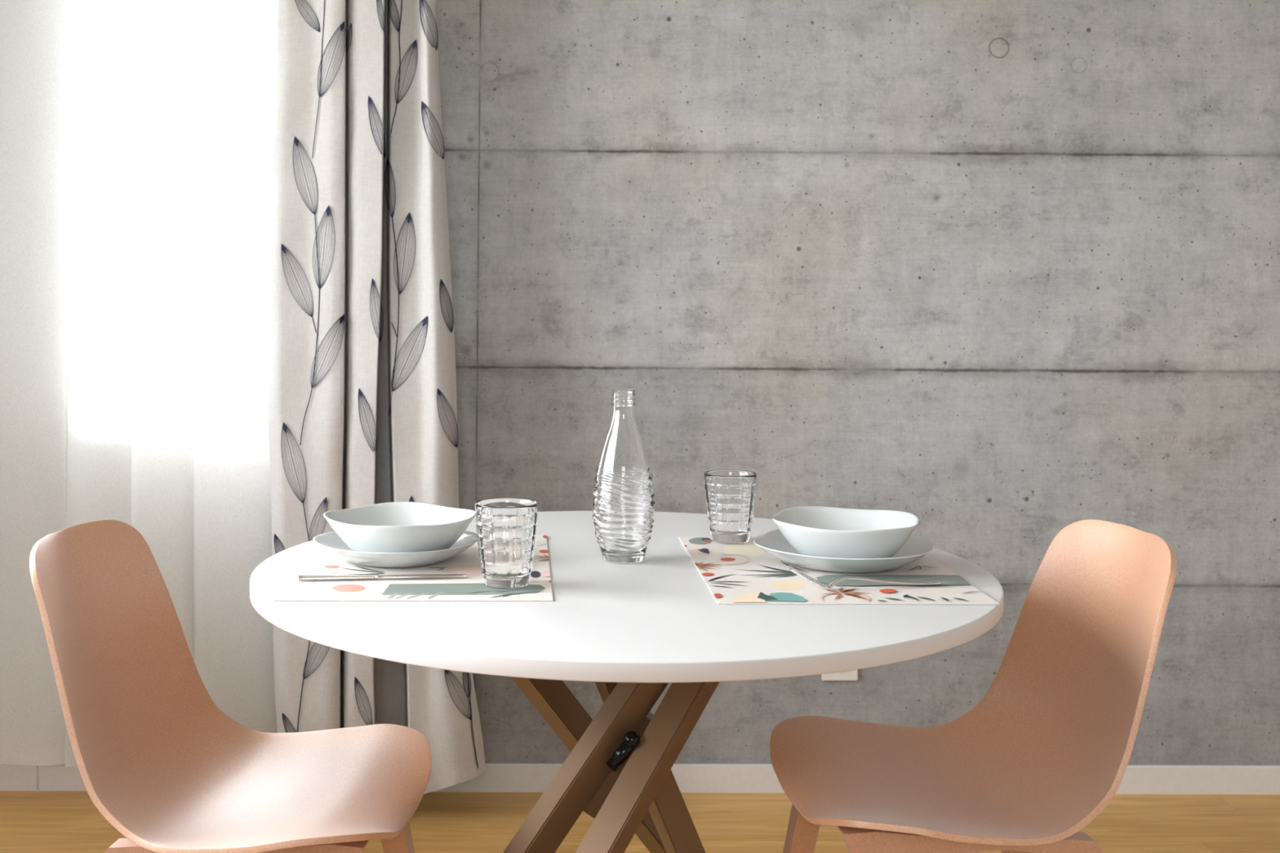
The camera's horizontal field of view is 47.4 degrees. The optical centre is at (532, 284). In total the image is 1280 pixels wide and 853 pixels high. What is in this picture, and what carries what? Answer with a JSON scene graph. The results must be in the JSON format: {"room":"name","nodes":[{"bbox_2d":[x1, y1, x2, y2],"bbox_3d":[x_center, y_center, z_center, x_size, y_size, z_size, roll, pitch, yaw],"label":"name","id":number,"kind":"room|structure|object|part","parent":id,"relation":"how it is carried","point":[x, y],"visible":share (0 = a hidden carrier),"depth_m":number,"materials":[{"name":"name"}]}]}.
{"room":"dining room","nodes":[
{"label":"dining room","id":0,"kind":"room"},
{"bbox_2d":[0,790,1279,852],"bbox_3d":[0.346,1.217,0.870,4.600,0.100,5.340,0,0,0],"label":"floor","id":1,"kind":"structure","parent":0,"point":[37,821],"depth_m":3.13,"materials":[{"name":"brown wood"}]},
{"bbox_2d":[29,519,431,852],"bbox_3d":[-0.428,0.762,2.080,0.554,0.805,0.504,0,0,9],"label":"dining chair","id":2,"kind":"object","parent":1,"relation":"on","point":[170,771],"visible":1,"depth_m":2.13,"materials":[{"name":"plastic"}]},
{"bbox_3d":[-0.408,0.774,1.946,0.381,0.072,0.041,0,0,9],"label":"rail","id":3,"kind":"part","parent":2,"relation":"part of","materials":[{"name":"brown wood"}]},
{"bbox_3d":[-0.179,0.988,2.193,0.116,0.356,0.048,0,0,-20],"label":"leg","id":4,"kind":"part","parent":2,"relation":"part of","materials":[{"name":"brown wood"}]},
{"bbox_2d":[249,511,1003,852],"bbox_3d":[0.133,0.798,2.197,1.104,0.737,1.104,0,0,0],"label":"dining table","id":5,"kind":"object","parent":1,"relation":"on","point":[633,630],"visible":0.73,"depth_m":1.92,"materials":[{"name":"white laminate"}]},
{"bbox_2d":[273,534,552,600],"bbox_3d":[-0.164,0.427,2.213,0.382,0.003,0.511,0,0,0],"label":"placemat","id":6,"kind":"object","parent":5,"relation":"on","point":[468,587],"visible":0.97,"depth_m":2.06,"materials":[{"name":"white fabric"}]},
{"bbox_2d":[298,573,465,580],"bbox_3d":[-0.216,0.422,2.094,0.239,0.007,0.021,0,0,-6],"label":"table knife","id":7,"kind":"object","parent":6,"relation":"on","point":[309,577],"visible":1,"depth_m":2.09,"materials":[{"name":"silver metal"}]},
{"bbox_3d":[-0.280,0.422,2.087,0.112,0.007,0.018,0,0,-6],"label":"handle","id":8,"kind":"part","parent":7,"relation":"part of","materials":[{"name":"silver metal"}]},
{"bbox_3d":[-0.161,0.422,2.099,0.127,0.003,0.021,0,0,-6],"label":"blade","id":9,"kind":"part","parent":7,"relation":"part of","materials":[{"name":"silver metal"}]},
{"bbox_2d":[312,531,477,567],"bbox_3d":[-0.210,0.408,2.246,0.243,0.032,0.243,0,0,41],"label":"dinner plate","id":10,"kind":"object","parent":6,"relation":"on","point":[331,542],"visible":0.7,"depth_m":2.16,"materials":[{"name":"grey ceramic"}]},
{"bbox_2d":[323,502,475,552],"bbox_3d":[-0.202,0.385,2.225,0.217,0.067,0.217,0,0,43],"label":"soup bowl","id":11,"kind":"object","parent":10,"relation":"on","point":[389,526],"visible":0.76,"depth_m":2.18,"materials":[{"name":"grey ceramic"}]},
{"bbox_2d":[475,497,537,587],"bbox_3d":[-0.037,0.367,2.056,0.090,0.116,0.090,0,0,-2],"label":"tumbler","id":12,"kind":"object","parent":6,"relation":"on","point":[506,528],"visible":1,"depth_m":2.02,"materials":[{"name":"clear glass"}]},
{"bbox_3d":[0.013,0.810,2.132,0.595,0.713,0.054,0,0,-14],"label":"leg","id":13,"kind":"part","parent":5,"relation":"part of","materials":[{"name":"brown wood"}]},
{"bbox_3d":[0.134,0.810,2.382,0.638,0.713,0.057,0,0,-24],"label":"leg","id":14,"kind":"part","parent":5,"relation":"part of","materials":[{"name":"brown wood"}]},
{"bbox_2d":[591,388,655,564],"bbox_3d":[0.142,0.296,2.253,0.099,0.266,0.097,0,0,29],"label":"glass bottle","id":15,"kind":"object","parent":5,"relation":"on","point":[623,504],"visible":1,"depth_m":2.22,"materials":[{"name":"clear glass"}]},
{"bbox_3d":[0.099,0.810,2.077,0.548,0.713,0.344,0,0,0],"label":"leg","id":16,"kind":"part","parent":5,"relation":"part of","materials":[{"name":"brown wood"}]},
{"bbox_3d":[0.206,0.810,2.282,0.364,0.713,0.051,0,0,-17],"label":"leg","id":17,"kind":"part","parent":5,"relation":"part of","materials":[{"name":"brown wood"}]},
{"bbox_2d":[678,537,999,604],"bbox_3d":[0.437,0.428,2.201,0.380,0.003,0.509,0,0,0],"label":"placemat","id":18,"kind":"object","parent":5,"relation":"on","point":[740,573],"visible":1,"depth_m":2.07,"materials":[{"name":"fabric"}]},
{"bbox_2d":[704,469,756,543],"bbox_3d":[0.329,0.370,2.410,0.087,0.112,0.087,0,0,37],"label":"tumbler","id":19,"kind":"object","parent":18,"relation":"on","point":[730,495],"visible":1,"depth_m":2.38,"materials":[{"name":"clear glass"}]},
{"bbox_2d":[753,528,934,573],"bbox_3d":[0.477,0.410,2.224,0.268,0.032,0.268,0,0,25],"label":"dinner plate","id":20,"kind":"object","parent":18,"relation":"on","point":[773,542],"visible":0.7,"depth_m":2.14,"materials":[{"name":"grey ceramic"}]},
{"bbox_2d":[772,506,919,558],"bbox_3d":[0.475,0.387,2.201,0.215,0.067,0.215,0,0,23],"label":"soup bowl","id":21,"kind":"object","parent":20,"relation":"on","point":[824,531],"visible":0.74,"depth_m":2.15,"materials":[{"name":"grey ceramic"}]},
{"bbox_2d":[788,565,940,588],"bbox_3d":[0.469,0.412,2.041,0.221,0.027,0.035,0,0,-4],"label":"fork","id":22,"kind":"object","parent":18,"relation":"on","point":[796,571],"visible":1,"depth_m":2.04,"materials":[{"name":"silver metal"}]},
{"bbox_3d":[0.495,0.418,2.044,0.168,0.014,0.020,0,0,-10],"label":"handle","id":23,"kind":"part","parent":22,"relation":"part of","materials":[{"name":"silver metal"}]},
{"bbox_2d":[769,519,1176,852],"bbox_3d":[0.636,0.766,2.121,0.554,0.805,0.504,0,0,-6],"label":"dining chair","id":24,"kind":"object","parent":1,"relation":"on","point":[1049,744],"visible":1,"depth_m":2.16,"materials":[{"name":"pink plastic"}]},
{"bbox_3d":[0.584,0.777,2.246,0.381,0.072,0.041,0,0,-6],"label":"rail","id":25,"kind":"part","parent":24,"relation":"part of","materials":[{"name":"brown wood"}]},
{"bbox_3d":[0.392,0.989,2.247,0.116,0.356,0.048,0,0,23],"label":"leg","id":26,"kind":"part","parent":24,"relation":"part of","materials":[{"name":"brown wood"}]},
{"bbox_3d":[0.609,0.777,1.988,0.381,0.072,0.041,0,0,-6],"label":"rail","id":27,"kind":"part","parent":24,"relation":"part of","materials":[{"name":"brown wood"}]},
{"bbox_3d":[0.775,0.990,2.283,0.114,0.356,0.051,0,0,-35],"label":"leg","id":28,"kind":"part","parent":24,"relation":"part of","materials":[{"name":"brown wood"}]},
{"bbox_2d":[435,0,1279,765],"bbox_3d":[1.184,-0.140,3.440,2.932,2.620,0.200,0,0,0],"label":"wall","id":29,"kind":"structure","parent":0,"point":[1002,276],"depth_m":3.34,"materials":[{"name":"concrete"}]},
{"bbox_2d":[0,763,1279,794],"bbox_3d":[0.347,1.135,3.333,4.200,0.064,0.013,0,0,0],"label":"baseboard","id":30,"kind":"structure","parent":29,"relation":"attached to","point":[497,777],"depth_m":3.33,"materials":[{"name":"white wood"}]},
{"bbox_2d":[821,669,857,680],"bbox_3d":[0.707,0.850,3.335,0.083,0.125,0.010,0,0,0],"label":"wall socket","id":31,"kind":"object","parent":29,"relation":"attached to","point":[852,675],"visible":0.14,"depth_m":3.33,"materials":[{"name":"white plastic"}]},
{"bbox_3d":[-1.116,-0.147,3.440,1.668,2.620,0.200,0,0,0],"label":"wall window","id":32,"kind":"structure","parent":0,"visible":0},
{"bbox_2d":[0,0,277,767],"bbox_3d":[-1.115,-0.122,3.273,1.146,2.431,0.052,0,0,0],"label":"sheer curtain","id":33,"kind":"object","parent":32,"relation":"hanging from","point":[135,135],"visible":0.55,"depth_m":3.26,"materials":[{"name":"white fabric"}]},
{"bbox_2d":[266,0,485,794],"bbox_3d":[-0.340,0.038,3.211,0.482,2.311,0.193,0,0,0],"label":"curtain","id":34,"kind":"object","parent":32,"relation":"hanging from","point":[362,401],"visible":0.77,"depth_m":3.13,"materials":[{"name":"fabric"}]}
]}

